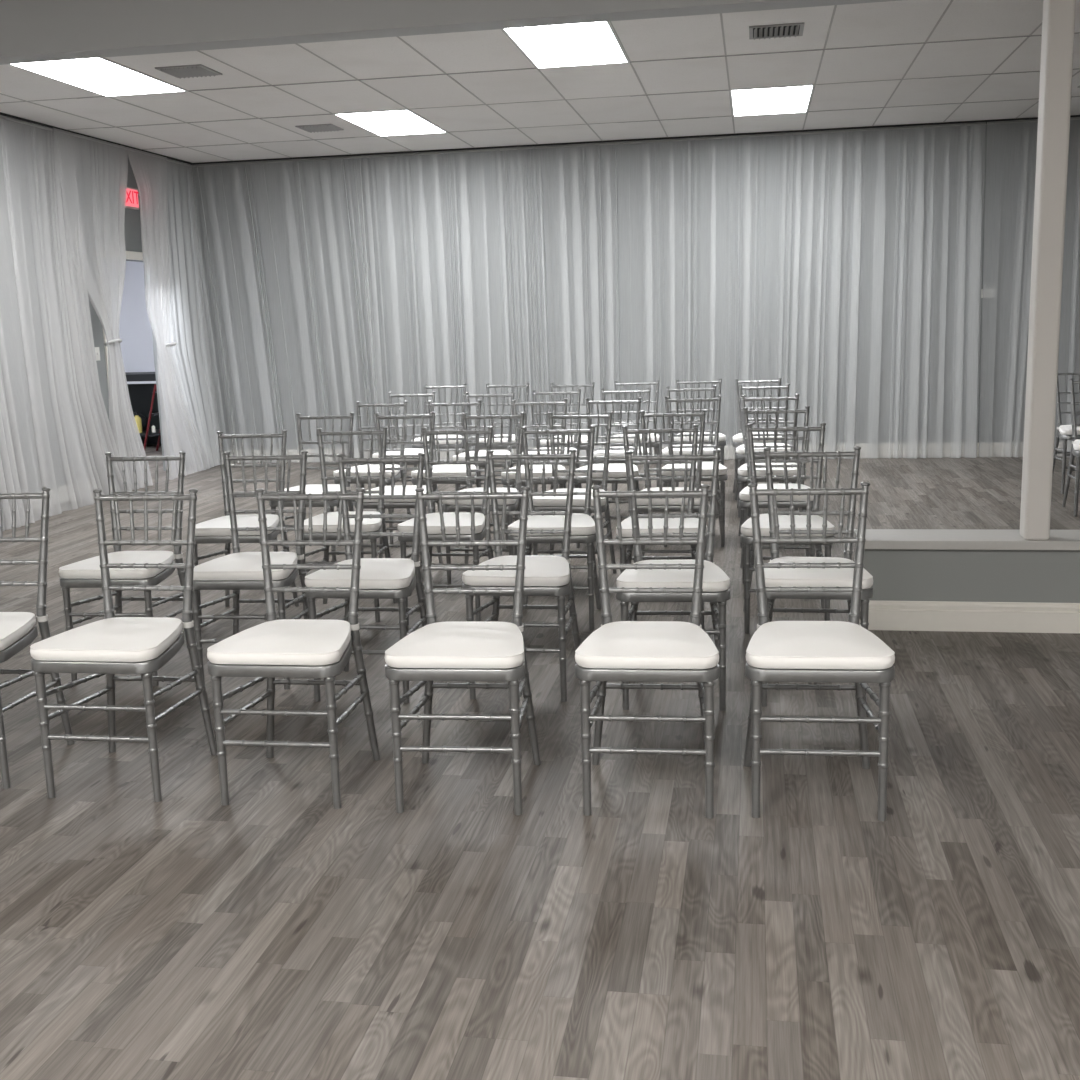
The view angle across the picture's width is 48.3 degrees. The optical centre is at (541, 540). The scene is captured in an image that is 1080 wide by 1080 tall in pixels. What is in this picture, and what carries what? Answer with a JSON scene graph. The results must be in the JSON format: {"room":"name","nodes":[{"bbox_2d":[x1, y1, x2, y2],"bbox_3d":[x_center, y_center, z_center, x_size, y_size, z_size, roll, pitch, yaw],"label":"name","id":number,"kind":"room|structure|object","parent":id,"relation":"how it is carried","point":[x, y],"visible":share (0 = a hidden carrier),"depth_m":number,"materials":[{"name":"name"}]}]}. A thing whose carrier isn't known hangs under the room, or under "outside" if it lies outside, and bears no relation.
{"room":"event hall","nodes":[
{"label":"event hall","id":0,"kind":"room"},
{"bbox_2d":[119,261,154,371],"bbox_3d":[-4.979,-2.490,14.765,3.360,2.600,0.100,0,11,10],"label":"wall","id":1,"kind":"structure","parent":0,"point":[135,331],"depth_m":14.68,"materials":[{"name":"white paint"}]},
{"bbox_2d":[88,157,203,470],"bbox_3d":[-4.975,-0.852,4.816,0.120,3.003,15.640,0,11,10],"label":"wall","id":2,"kind":"structure","parent":0,"point":[181,288],"depth_m":12.00,"materials":[{"name":"grey paint"}]},
{"bbox_2d":[0,112,1079,166],"bbox_3d":[0.370,-2.300,3.593,10.820,0.012,15.640,0,11,10],"label":"trim","id":3,"kind":"structure","parent":2,"relation":"attached to","point":[1,113],"depth_m":11.11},
{"bbox_2d":[0,115,42,530],"bbox_3d":[-4.009,-1.519,8.294,0.270,2.986,1.949,0,11,10],"label":"curtain","id":4,"kind":"object","parent":3,"relation":"hanging from","point":[19,463],"visible":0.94,"depth_m":8.92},
{"bbox_2d":[0,115,131,516],"bbox_3d":[-3.789,-1.759,9.552,0.272,2.986,1.248,0,11,10],"label":"curtain","id":5,"kind":"object","parent":3,"relation":"hanging from","point":[73,432],"visible":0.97,"depth_m":9.49,"materials":[{"name":"fabric"}]},
{"bbox_2d":[52,128,152,489],"bbox_3d":[-3.676,-1.917,10.392,0.153,2.986,1.170,0,11,10],"label":"curtain","id":6,"kind":"object","parent":3,"relation":"hanging from","point":[101,167],"visible":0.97,"depth_m":10.31,"materials":[{"name":"fabric"}]},
{"bbox_2d":[127,147,209,479],"bbox_3d":[-3.494,-2.104,11.373,0.170,2.986,0.900,0,11,10],"label":"curtain","id":7,"kind":"object","parent":3,"relation":"hanging from","point":[179,431],"visible":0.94,"depth_m":11.26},
{"bbox_2d":[0,444,1079,1079],"bbox_3d":[-1.072,0.498,5.497,14.700,0.120,18.200,0,11,10],"label":"floor","id":8,"kind":"structure","parent":0,"point":[275,932],"depth_m":3.14,"materials":[{"name":"grey wood"}]},
{"bbox_2d":[0,487,74,788],"bbox_3d":[-1.835,0.301,3.911,0.404,0.891,0.470,0,11,7],"label":"chair","id":9,"kind":"object","parent":8,"relation":"on","point":[18,630],"visible":0.87,"depth_m":4.03,"materials":[{"name":"silver metal"}]},
{"bbox_2d":[0,612,35,650],"bbox_3d":[-1.840,0.290,3.870,0.403,0.052,0.392,0,11,7],"label":"cushion","id":10,"kind":"object","parent":9,"relation":"on","point":[16,628],"depth_m":3.86,"materials":[{"name":"white fabric"}]},
{"bbox_2d":[30,489,216,801],"bbox_3d":[-1.310,0.311,3.779,0.404,0.891,0.470,0,11,9],"label":"chair","id":11,"kind":"object","parent":8,"relation":"on","point":[110,646],"visible":1,"depth_m":3.70,"materials":[{"name":"silver metal"}]},
{"bbox_2d":[30,617,182,661],"bbox_3d":[-1.316,0.299,3.738,0.403,0.052,0.392,0,11,9],"label":"cushion","id":12,"kind":"object","parent":11,"relation":"on","point":[109,639],"depth_m":3.62,"materials":[{"name":"white fabric"}]},
{"bbox_2d":[59,451,193,685],"bbox_3d":[-1.695,0.104,4.953,0.404,0.891,0.470,0,11,8],"label":"chair","id":13,"kind":"object","parent":8,"relation":"on","point":[86,573],"visible":0.73,"depth_m":4.92,"materials":[{"name":"silver metal"}]},
{"bbox_2d":[59,551,173,578],"bbox_3d":[-1.701,0.093,4.912,0.403,0.052,0.392,0,11,8],"label":"cushion","id":14,"kind":"object","parent":13,"relation":"on","point":[89,568],"depth_m":4.79,"materials":[{"name":"white fabric"}]},
{"bbox_2d":[125,372,160,443],"bbox_3d":[-4.960,-1.565,14.493,1.500,0.880,0.662,0,11,10],"label":"work table","id":15,"kind":"object","parent":8,"relation":"on","point":[140,384],"visible":0.03,"depth_m":14.74,"materials":[{"name":"black plastic"}]},
{"bbox_2d":[194,430,298,622],"bbox_3d":[-1.449,-0.069,5.848,0.404,0.891,0.470,-1,11,6],"label":"chair","id":16,"kind":"object","parent":8,"relation":"on","point":[217,530],"visible":0.53,"depth_m":5.92,"materials":[{"name":"silver metal"}]},
{"bbox_2d":[195,514,278,535],"bbox_3d":[-1.453,-0.080,5.807,0.403,0.052,0.392,-1,11,6],"label":"cushion","id":17,"kind":"object","parent":16,"relation":"on","point":[220,526],"depth_m":5.67,"materials":[{"name":"white fabric"}]},
{"bbox_2d":[192,450,308,689],"bbox_3d":[-1.157,0.107,4.853,0.404,0.891,0.470,0,11,7],"label":"chair","id":18,"kind":"object","parent":8,"relation":"on","point":[237,571],"visible":0.87,"depth_m":4.81,"materials":[{"name":"silver metal"}]},
{"bbox_2d":[193,552,296,579],"bbox_3d":[-1.162,0.096,4.811,0.403,0.052,0.392,0,11,7],"label":"cushion","id":19,"kind":"object","parent":18,"relation":"on","point":[237,565],"depth_m":4.67,"materials":[{"name":"white fabric"}]},
{"bbox_2d":[207,488,379,808],"bbox_3d":[-0.755,0.312,3.687,0.404,0.891,0.470,0,11,8],"label":"chair","id":20,"kind":"object","parent":8,"relation":"on","point":[284,648],"visible":1,"depth_m":3.60,"materials":[{"name":"silver metal"}]},
{"bbox_2d":[207,619,350,664],"bbox_3d":[-0.761,0.300,3.646,0.403,0.052,0.392,0,11,8],"label":"cushion","id":21,"kind":"object","parent":20,"relation":"on","point":[273,641],"depth_m":3.52,"materials":[{"name":"white fabric"}]},
{"bbox_2d":[269,412,354,560],"bbox_3d":[-1.296,-0.267,6.898,0.404,0.891,0.470,1,11,11],"label":"chair","id":22,"kind":"object","parent":8,"relation":"on","point":[310,488],"visible":0.42,"depth_m":7.00,"materials":[{"name":"silver metal"}]},
{"bbox_2d":[278,484,339,500],"bbox_3d":[-1.305,-0.279,6.857,0.403,0.052,0.392,1,11,11],"label":"cushion","id":23,"kind":"object","parent":22,"relation":"on","point":[310,488],"depth_m":6.78,"materials":[{"name":"white fabric"}]},
{"bbox_2d":[302,427,397,621],"bbox_3d":[-0.948,-0.084,5.855,0.404,0.891,0.470,-1,11,4],"label":"chair","id":24,"kind":"object","parent":8,"relation":"on","point":[374,525],"visible":0.59,"depth_m":5.97,"materials":[{"name":"silver metal"}]},
{"bbox_2d":[304,511,381,532],"bbox_3d":[-0.951,-0.096,5.814,0.403,0.052,0.392,-1,11,4],"label":"cushion","id":25,"kind":"object","parent":24,"relation":"on","point":[374,525],"depth_m":5.64,"materials":[{"name":"white fabric"}]},
{"bbox_2d":[305,453,426,702],"bbox_3d":[-0.658,0.132,4.646,0.404,0.891,0.470,0,11,8],"label":"chair","id":26,"kind":"object","parent":8,"relation":"on","point":[380,578],"visible":0.76,"depth_m":4.60,"materials":[{"name":"silver metal"}]},
{"bbox_2d":[305,558,414,588],"bbox_3d":[-0.664,0.120,4.604,0.403,0.052,0.392,0,11,8],"label":"cushion","id":27,"kind":"object","parent":26,"relation":"on","point":[375,573],"depth_m":4.46,"materials":[{"name":"white fabric"}]},
{"bbox_2d":[333,401,411,543],"bbox_3d":[-1.087,-0.439,7.793,0.404,0.891,0.470,1,11,12],"label":"chair","id":28,"kind":"object","parent":8,"relation":"on","point":[362,468],"visible":0.48,"depth_m":7.89,"materials":[{"name":"silver metal"}]},
{"bbox_2d":[333,465,399,477],"bbox_3d":[-1.096,-0.451,7.753,0.403,0.052,0.392,1,11,12],"label":"cushion","id":29,"kind":"object","parent":28,"relation":"on","point":[362,469],"depth_m":7.61,"materials":[{"name":"white fabric"}]},
{"bbox_2d":[354,412,442,580],"bbox_3d":[-0.801,-0.255,6.754,0.404,0.891,0.470,0,11,9],"label":"chair","id":30,"kind":"object","parent":8,"relation":"on","point":[398,489],"visible":0.48,"depth_m":6.86,"materials":[{"name":"silver metal"}]},
{"bbox_2d":[355,485,426,501],"bbox_3d":[-0.807,-0.267,6.713,0.403,0.052,0.392,0,11,9],"label":"cushion","id":31,"kind":"object","parent":30,"relation":"on","point":[398,489],"depth_m":6.57,"materials":[{"name":"white fabric"}]},
{"bbox_2d":[372,391,438,513],"bbox_3d":[-0.979,-0.616,8.730,0.404,0.891,0.470,0,11,9],"label":"chair","id":32,"kind":"object","parent":8,"relation":"on","point":[410,451],"visible":0.33,"depth_m":8.85,"materials":[{"name":"silver metal"}]},
{"bbox_2d":[411,383,466,490],"bbox_3d":[-0.809,-0.801,9.702,0.404,0.891,0.470,0,11,8],"label":"chair","id":33,"kind":"object","parent":8,"relation":"on","point":[442,443],"visible":0.38,"depth_m":9.82,"materials":[{"name":"silver metal"}]},
{"bbox_2d":[411,400,481,546],"bbox_3d":[-0.586,-0.432,7.675,0.404,0.891,0.470,0,11,9],"label":"chair","id":34,"kind":"object","parent":8,"relation":"on","point":[438,470],"visible":0.52,"depth_m":7.78,"materials":[{"name":"silver metal"}]},
{"bbox_2d":[411,464,475,477],"bbox_3d":[-0.593,-0.443,7.634,0.403,0.052,0.392,0,11,9],"label":"cushion","id":35,"kind":"object","parent":34,"relation":"on","point":[438,470],"depth_m":7.48,"materials":[{"name":"white fabric"}]},
{"bbox_2d":[397,426,499,625],"bbox_3d":[-0.438,-0.076,5.731,0.404,0.891,0.470,0,11,10],"label":"chair","id":36,"kind":"object","parent":8,"relation":"on","point":[433,519],"visible":0.59,"depth_m":5.73,"materials":[{"name":"silver metal"}]},
{"bbox_2d":[397,513,484,533],"bbox_3d":[-0.445,-0.088,5.691,0.403,0.052,0.392,0,11,10],"label":"cushion","id":37,"kind":"object","parent":36,"relation":"on","point":[433,519],"depth_m":5.54,"materials":[{"name":"white fabric"}]},
{"bbox_2d":[385,486,540,814],"bbox_3d":[-0.228,0.313,3.602,0.404,0.891,0.470,0,11,7],"label":"chair","id":38,"kind":"object","parent":8,"relation":"on","point":[450,650],"visible":1,"depth_m":3.49,"materials":[{"name":"silver metal"}]},
{"bbox_2d":[385,622,523,667],"bbox_3d":[-0.233,0.301,3.561,0.403,0.052,0.392,0,11,7],"label":"cushion","id":39,"kind":"object","parent":38,"relation":"on","point":[436,644],"depth_m":3.43,"materials":[{"name":"white fabric"}]},
{"bbox_2d":[442,412,524,583],"bbox_3d":[-0.299,-0.234,6.565,0.404,0.891,0.470,0,11,11],"label":"chair","id":40,"kind":"object","parent":8,"relation":"on","point":[463,504],"visible":0.42,"depth_m":6.66,"materials":[{"name":"silver metal"}]},
{"bbox_2d":[442,488,516,504],"bbox_3d":[-0.307,-0.246,6.524,0.403,0.052,0.392,0,11,11],"label":"cushion","id":41,"kind":"object","parent":40,"relation":"on","point":[461,501],"depth_m":6.36,"materials":[{"name":"white fabric"}]},
{"bbox_2d":[452,391,514,511],"bbox_3d":[-0.389,-0.583,8.459,0.404,0.891,0.470,0,11,9],"label":"chair","id":42,"kind":"object","parent":8,"relation":"on","point":[461,457],"visible":0.44,"depth_m":8.57,"materials":[{"name":"silver metal"}]},
{"bbox_2d":[452,450,510,461],"bbox_3d":[-0.395,-0.594,8.418,0.403,0.052,0.392,0,11,9],"label":"cushion","id":43,"kind":"object","parent":42,"relation":"on","point":[461,457],"depth_m":8.29,"materials":[{"name":"white fabric"}]},
{"bbox_2d":[479,382,533,491],"bbox_3d":[-0.295,-0.794,9.584,0.404,0.891,0.470,0,11,9],"label":"chair","id":44,"kind":"object","parent":8,"relation":"on","point":[527,383],"visible":0.38,"depth_m":9.70,"materials":[{"name":"silver metal"}]},
{"bbox_2d":[462,449,579,701],"bbox_3d":[-0.065,0.120,4.615,0.404,0.891,0.470,0,11,10],"label":"chair","id":45,"kind":"object","parent":8,"relation":"on","point":[543,575],"visible":0.86,"depth_m":4.58,"materials":[{"name":"silver metal"}]},
{"bbox_2d":[462,556,569,585],"bbox_3d":[-0.072,0.108,4.574,0.403,0.052,0.392,0,11,10],"label":"cushion","id":46,"kind":"object","parent":45,"relation":"on","point":[539,570],"depth_m":4.42,"materials":[{"name":"white fabric"}]},
{"bbox_2d":[501,399,567,548],"bbox_3d":[-0.026,-0.421,7.533,0.404,0.891,0.470,0,11,7],"label":"chair","id":47,"kind":"object","parent":8,"relation":"on","point":[537,469],"visible":0.46,"depth_m":7.65,"materials":[{"name":"silver metal"}]},
{"bbox_2d":[501,465,565,478],"bbox_3d":[-0.031,-0.433,7.492,0.403,0.052,0.392,0,11,7],"label":"cushion","id":48,"kind":"object","parent":47,"relation":"on","point":[537,469],"depth_m":7.33,"materials":[{"name":"white fabric"}]},
{"bbox_2d":[521,389,581,491],"bbox_3d":[0.079,-0.608,8.522,0.404,0.891,0.470,0,11,11],"label":"chair","id":49,"kind":"object","parent":8,"relation":"on","point":[534,393],"visible":0.4,"depth_m":8.64,"materials":[{"name":"silver metal"}]},
{"bbox_2d":[508,425,600,629],"bbox_3d":[0.066,-0.069,5.614,0.404,0.891,0.470,0,11,6],"label":"chair","id":50,"kind":"object","parent":8,"relation":"on","point":[583,530],"visible":0.68,"depth_m":5.62,"materials":[{"name":"silver metal"}]},
{"bbox_2d":[508,513,595,535],"bbox_3d":[0.062,-0.080,5.573,0.403,0.052,0.392,0,11,6],"label":"cushion","id":51,"kind":"object","parent":50,"relation":"on","point":[581,524],"depth_m":5.42,"materials":[{"name":"white fabric"}]},
{"bbox_2d":[540,382,595,491],"bbox_3d":[0.217,-0.769,9.374,0.404,0.891,0.470,0,11,10],"label":"chair","id":52,"kind":"object","parent":8,"relation":"on","point":[543,443],"visible":0.22,"depth_m":9.48,"materials":[{"name":"silver metal"}]},
{"bbox_2d":[533,411,616,588],"bbox_3d":[0.174,-0.224,6.435,0.404,0.891,0.470,1,11,13],"label":"chair","id":53,"kind":"object","parent":8,"relation":"on","point":[540,503],"visible":0.52,"depth_m":6.53,"materials":[{"name":"silver metal"}]},
{"bbox_2d":[533,488,605,505],"bbox_3d":[0.166,-0.236,6.394,0.403,0.052,0.392,1,11,13],"label":"cushion","id":54,"kind":"object","parent":53,"relation":"on","point":[578,500],"depth_m":6.23,"materials":[{"name":"white fabric"}]},
{"bbox_2d":[574,397,641,547],"bbox_3d":[0.423,-0.426,7.486,0.404,0.891,0.470,0,11,11],"label":"chair","id":55,"kind":"object","parent":8,"relation":"on","point":[617,472],"visible":0.52,"depth_m":7.58,"materials":[{"name":"silver metal"}]},
{"bbox_2d":[574,464,637,477],"bbox_3d":[0.414,-0.437,7.445,0.403,0.052,0.392,0,11,11],"label":"cushion","id":56,"kind":"object","parent":55,"relation":"on","point":[615,470],"depth_m":7.28,"materials":[{"name":"white fabric"}]},
{"bbox_2d":[594,387,651,487],"bbox_3d":[0.582,-0.609,8.453,0.404,0.891,0.470,0,11,8],"label":"chair","id":57,"kind":"object","parent":8,"relation":"on","point":[615,456],"visible":0.39,"depth_m":8.56,"materials":[{"name":"silver metal"}]},
{"bbox_2d":[594,446,648,457],"bbox_3d":[0.575,-0.621,8.412,0.403,0.052,0.392,0,11,8],"label":"cushion","id":58,"kind":"object","parent":57,"relation":"on","point":[613,453],"depth_m":8.24,"materials":[{"name":"white fabric"}]},
{"bbox_2d":[610,380,659,499],"bbox_3d":[0.740,-0.791,9.408,0.404,0.891,0.470,0,11,7],"label":"chair","id":59,"kind":"object","parent":8,"relation":"on","point":[616,442],"visible":0.38,"depth_m":9.52,"materials":[{"name":"silver metal"}]},
{"bbox_2d":[575,484,719,818],"bbox_3d":[0.316,0.308,3.543,0.404,0.891,0.470,0,11,7],"label":"chair","id":60,"kind":"object","parent":8,"relation":"on","point":[621,651],"visible":1,"depth_m":3.42,"materials":[{"name":"silver metal"}]},
{"bbox_2d":[575,621,718,668],"bbox_3d":[0.311,0.296,3.502,0.403,0.052,0.392,0,11,7],"label":"cushion","id":61,"kind":"object","parent":60,"relation":"on","point":[620,644],"depth_m":3.38,"materials":[{"name":"white fabric"}]},
{"bbox_2d":[616,424,707,628],"bbox_3d":[0.548,-0.063,5.509,0.404,0.891,0.470,-1,11,6],"label":"chair","id":62,"kind":"object","parent":8,"relation":"on","point":[690,524],"visible":0.56,"depth_m":5.63,"materials":[{"name":"silver metal"}]},
{"bbox_2d":[616,517,707,536],"bbox_3d":[0.544,-0.075,5.468,0.403,0.052,0.392,-1,11,6],"label":"cushion","id":63,"kind":"object","parent":62,"relation":"on","point":[690,524],"depth_m":5.32,"materials":[{"name":"white fabric"}]},
{"bbox_2d":[633,409,708,560],"bbox_3d":[0.686,-0.228,6.378,0.404,0.891,0.470,0,11,10],"label":"chair","id":64,"kind":"object","parent":8,"relation":"on","point":[658,505],"visible":0.45,"depth_m":6.48,"materials":[{"name":"silver metal"}]},
{"bbox_2d":[637,487,699,504],"bbox_3d":[0.679,-0.240,6.337,0.403,0.052,0.392,0,11,10],"label":"cushion","id":65,"kind":"object","parent":64,"relation":"on","point":[641,501],"depth_m":6.16,"materials":[{"name":"white fabric"}]},
{"bbox_2d":[616,449,729,710],"bbox_3d":[0.488,0.134,4.455,0.404,0.891,0.470,0,11,7],"label":"chair","id":66,"kind":"object","parent":8,"relation":"on","point":[716,584],"visible":0.62,"depth_m":4.35,"materials":[{"name":"silver metal"}]},
{"bbox_2d":[616,560,729,591],"bbox_3d":[0.483,0.122,4.413,0.403,0.052,0.392,0,11,7],"label":"cushion","id":67,"kind":"object","parent":66,"relation":"on","point":[715,579],"depth_m":4.27,"materials":[{"name":"white fabric"}]},
{"bbox_2d":[662,385,720,518],"bbox_3d":[1.052,-0.625,8.464,0.404,0.891,0.470,0,11,8],"label":"chair","id":68,"kind":"object","parent":8,"relation":"on","point":[706,451],"visible":0.38,"depth_m":8.58,"materials":[{"name":"silver metal"}]},
{"bbox_2d":[662,444,720,454],"bbox_3d":[1.047,-0.637,8.423,0.403,0.052,0.392,0,11,8],"label":"cushion","id":69,"kind":"object","parent":68,"relation":"on","point":[706,451],"depth_m":8.25,"materials":[{"name":"white fabric"}]},
{"bbox_2d":[662,395,726,546],"bbox_3d":[0.941,-0.436,7.463,0.404,0.891,0.470,0,11,7],"label":"chair","id":70,"kind":"object","parent":8,"relation":"on","point":[707,467],"visible":0.55,"depth_m":7.57,"materials":[{"name":"silver metal"}]},
{"bbox_2d":[662,462,726,475],"bbox_3d":[0.936,-0.448,7.421,0.403,0.052,0.392,0,11,7],"label":"cushion","id":71,"kind":"object","parent":70,"relation":"on","point":[707,467],"depth_m":7.25,"materials":[{"name":"white fabric"}]},
{"bbox_2d":[674,378,725,486],"bbox_3d":[1.225,-0.794,9.348,0.404,0.891,0.470,0,11,7],"label":"chair","id":72,"kind":"object","parent":8,"relation":"on","point":[721,441],"visible":0.26,"depth_m":9.46,"materials":[{"name":"silver metal"}]},
{"bbox_2d":[732,378,784,499],"bbox_3d":[1.661,-0.779,9.202,0.404,0.891,0.470,0,11,8],"label":"chair","id":73,"kind":"object","parent":8,"relation":"on","point":[737,439],"visible":0.36,"depth_m":9.31,"materials":[{"name":"silver metal"}]},
{"bbox_2d":[736,384,790,516],"bbox_3d":[1.563,-0.634,8.435,0.404,0.891,0.470,0,11,9],"label":"chair","id":74,"kind":"object","parent":8,"relation":"on","point":[740,450],"visible":0.36,"depth_m":8.54,"materials":[{"name":"silver metal"}]},
{"bbox_2d":[737,394,805,547],"bbox_3d":[1.399,-0.429,7.353,0.404,0.891,0.470,0,11,9],"label":"chair","id":75,"kind":"object","parent":8,"relation":"on","point":[742,477],"visible":0.4,"depth_m":7.46,"materials":[{"name":"silver metal"}]},
{"bbox_2d":[737,463,805,475],"bbox_3d":[1.393,-0.441,7.312,0.403,0.052,0.392,0,11,9],"label":"cushion","id":76,"kind":"object","parent":75,"relation":"on","point":[742,470],"depth_m":7.14,"materials":[{"name":"white fabric"}]},
{"bbox_2d":[739,406,814,583],"bbox_3d":[1.253,-0.249,6.402,0.404,0.891,0.470,0,11,9],"label":"chair","id":77,"kind":"object","parent":8,"relation":"on","point":[783,501],"visible":0.48,"depth_m":6.50,"materials":[{"name":"silver metal"}]},
{"bbox_2d":[739,483,813,500],"bbox_3d":[1.247,-0.261,6.361,0.403,0.052,0.392,0,11,9],"label":"cushion","id":78,"kind":"object","parent":77,"relation":"on","point":[744,495],"depth_m":6.21,"materials":[{"name":"white fabric"}]},
{"bbox_2d":[741,423,834,632],"bbox_3d":[1.104,-0.064,5.426,0.404,0.891,0.470,0,11,10],"label":"chair","id":79,"kind":"object","parent":8,"relation":"on","point":[784,520],"visible":0.59,"depth_m":5.40,"materials":[{"name":"silver metal"}]},
{"bbox_2d":[741,514,834,535],"bbox_3d":[1.097,-0.075,5.386,0.403,0.052,0.392,0,11,10],"label":"cushion","id":80,"kind":"object","parent":79,"relation":"on","point":[784,520],"depth_m":5.25,"materials":[{"name":"white fabric"}]},
{"bbox_2d":[756,446,872,706],"bbox_3d":[0.998,0.123,4.433,0.404,0.891,0.470,0,11,11],"label":"chair","id":81,"kind":"object","parent":8,"relation":"on","point":[774,577],"visible":0.54,"depth_m":4.47,"materials":[{"name":"silver metal"}]},
{"bbox_2d":[764,557,872,588],"bbox_3d":[0.990,0.112,4.392,0.403,0.052,0.392,0,11,11],"label":"cushion","id":82,"kind":"object","parent":81,"relation":"on","point":[774,577],"depth_m":4.24,"materials":[{"name":"white fabric"}]},
{"bbox_2d":[744,482,894,820],"bbox_3d":[0.789,0.303,3.494,0.404,0.891,0.470,0,11,8],"label":"chair","id":83,"kind":"object","parent":8,"relation":"on","point":[777,651],"visible":1,"depth_m":3.37,"materials":[{"name":"silver metal"}]},
{"bbox_2d":[746,621,894,669],"bbox_3d":[0.784,0.292,3.453,0.403,0.052,0.392,0,11,8],"label":"cushion","id":84,"kind":"object","parent":83,"relation":"on","point":[775,645],"depth_m":3.32,"materials":[{"name":"white fabric"}]},
{"bbox_2d":[1052,372,1079,493],"bbox_3d":[4.079,-0.822,9.060,0.404,0.891,0.470,0,11,11],"label":"chair","id":85,"kind":"object","parent":8,"relation":"on","point":[1064,432],"visible":0.75,"depth_m":9.19,"materials":[{"name":"silver metal"}]},
{"bbox_2d":[1062,378,1079,515],"bbox_3d":[3.754,-0.631,8.080,0.404,0.891,0.470,1,11,14],"label":"chair","id":86,"kind":"object","parent":8,"relation":"on","point":[1075,448],"visible":1,"depth_m":8.24,"materials":[{"name":"silver metal"}]},
{"bbox_2d":[0,0,1079,162],"bbox_3d":[0.409,-2.354,3.524,11.120,0.124,15.940,0,11,10],"label":"ceiling","id":87,"kind":"structure","parent":0,"point":[903,21],"depth_m":8.46,"materials":[{"name":"tile"}]},
{"bbox_2d":[9,58,187,96],"bbox_3d":[-2.839,-2.981,7.748,0.610,0.006,1.220,0,11,10],"label":"recessed light","id":88,"kind":"object","parent":87,"relation":"in","point":[101,76],"visible":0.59,"depth_m":7.73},
{"bbox_2d":[155,64,221,78],"bbox_3d":[-2.238,-2.973,7.643,0.310,0.018,0.310,0,11,10],"label":"ceiling vent","id":89,"kind":"object","parent":87,"relation":"in","point":[198,70],"visible":1,"depth_m":7.60,"materials":[{"name":"metal"}]},
{"bbox_2d":[333,109,447,135],"bbox_3d":[-1.219,-3.426,9.897,0.610,0.006,1.220,0,11,10],"label":"recessed light","id":90,"kind":"object","parent":87,"relation":"in","point":[393,122],"visible":1,"depth_m":9.84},
{"bbox_2d":[0,0,900,64],"bbox_3d":[0.638,-2.424,5.108,10.820,0.336,0.150,0,11,10],"label":"ceiling beam","id":91,"kind":"structure","parent":87,"relation":"attached to","point":[31,31],"depth_m":5.39,"materials":[{"name":"paint"}]},
{"bbox_2d":[0,0,1079,160],"bbox_3d":[0.752,-2.303,3.525,11.596,0.003,15.640,0,11,10],"label":"grid","id":92,"kind":"object","parent":87,"relation":"attached to","point":[951,1],"visible":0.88,"depth_m":8.63,"materials":[{"name":"metal"}]},
{"bbox_2d":[502,21,629,68],"bbox_3d":[0.164,-2.969,7.218,0.610,0.006,1.220,0,11,10],"label":"recessed light","id":93,"kind":"object","parent":87,"relation":"in","point":[595,43],"visible":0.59,"depth_m":7.20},
{"bbox_2d":[730,85,814,115],"bbox_3d":[1.784,-3.414,9.367,0.610,0.006,1.220,0,11,10],"label":"recessed light","id":94,"kind":"object","parent":87,"relation":"in","point":[791,99],"visible":1,"depth_m":9.31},
{"bbox_2d":[749,22,804,39],"bbox_3d":[1.366,-2.958,7.007,0.310,0.018,0.310,0,11,10],"label":"ceiling vent","id":95,"kind":"object","parent":87,"relation":"in","point":[774,31],"visible":1,"depth_m":6.98,"materials":[{"name":"metal"}]},
{"bbox_2d":[182,120,1079,449],"bbox_3d":[1.813,-2.282,11.483,11.120,3.003,0.120,0,11,10],"label":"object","id":96,"kind":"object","parent":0,"point":[710,203],"depth_m":11.51,"materials":[{"name":"fabric"}]},
{"bbox_2d":[182,156,383,462],"bbox_3d":[-2.575,-2.262,12.079,1.969,2.986,0.106,0,11,10],"label":"curtain","id":97,"kind":"object","parent":96,"relation":"hanging from","point":[347,157],"visible":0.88,"depth_m":12.02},
{"bbox_2d":[358,147,525,453],"bbox_3d":[-0.958,-2.253,11.780,1.600,2.986,0.104,0,11,11],"label":"curtain","id":98,"kind":"object","parent":96,"relation":"hanging from","point":[496,149],"visible":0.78,"depth_m":11.72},
{"bbox_2d":[515,139,680,448],"bbox_3d":[0.558,-2.246,11.508,1.560,2.986,0.101,0,11,10],"label":"curtain","id":99,"kind":"object","parent":96,"relation":"hanging from","point":[663,140],"visible":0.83,"depth_m":11.56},
{"bbox_2d":[206,442,1071,462],"bbox_3d":[1.792,-0.858,11.687,10.820,0.130,0.018,0,11,10],"label":"baseboard","id":100,"kind":"structure","parent":96,"relation":"attached to","point":[998,449],"depth_m":11.42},
{"bbox_2d":[681,131,821,443],"bbox_3d":[1.944,-2.243,11.280,1.290,2.986,0.108,0,11,9],"label":"curtain","id":101,"kind":"object","parent":96,"relation":"hanging from","point":[812,132],"visible":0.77,"depth_m":11.29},
{"bbox_2d":[820,122,985,457],"bbox_3d":[3.258,-2.238,11.045,1.520,2.986,0.106,0,11,10],"label":"curtain","id":102,"kind":"object","parent":96,"relation":"hanging from","point":[979,123],"visible":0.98,"depth_m":10.88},
{"bbox_2d":[863,549,1079,602],"bbox_3d":[3.734,0.203,5.018,4.670,0.365,0.230,0,11,10],"label":"wall","id":103,"kind":"structure","parent":0,"point":[1040,576],"depth_m":5.22,"materials":[{"name":"grey paint"}]},
{"bbox_2d":[854,529,1079,549],"bbox_3d":[3.718,0.004,4.981,4.690,0.040,0.285,0,11,10],"label":"ledge","id":104,"kind":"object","parent":103,"relation":"on","point":[902,539],"depth_m":5.22,"materials":[{"name":"paint"}]},
{"bbox_2d":[1020,0,1075,539],"bbox_3d":[2.091,-1.121,4.982,0.103,2.262,0.115,0,11,10],"label":"wall column","id":105,"kind":"structure","parent":104,"relation":"on","point":[1058,21],"depth_m":4.93,"materials":[{"name":"paint"}]},
{"bbox_2d":[860,600,1079,632],"bbox_3d":[3.707,0.341,4.921,4.688,0.130,0.018,0,11,10],"label":"baseboard","id":106,"kind":"structure","parent":103,"relation":"attached to","point":[1024,617],"depth_m":5.24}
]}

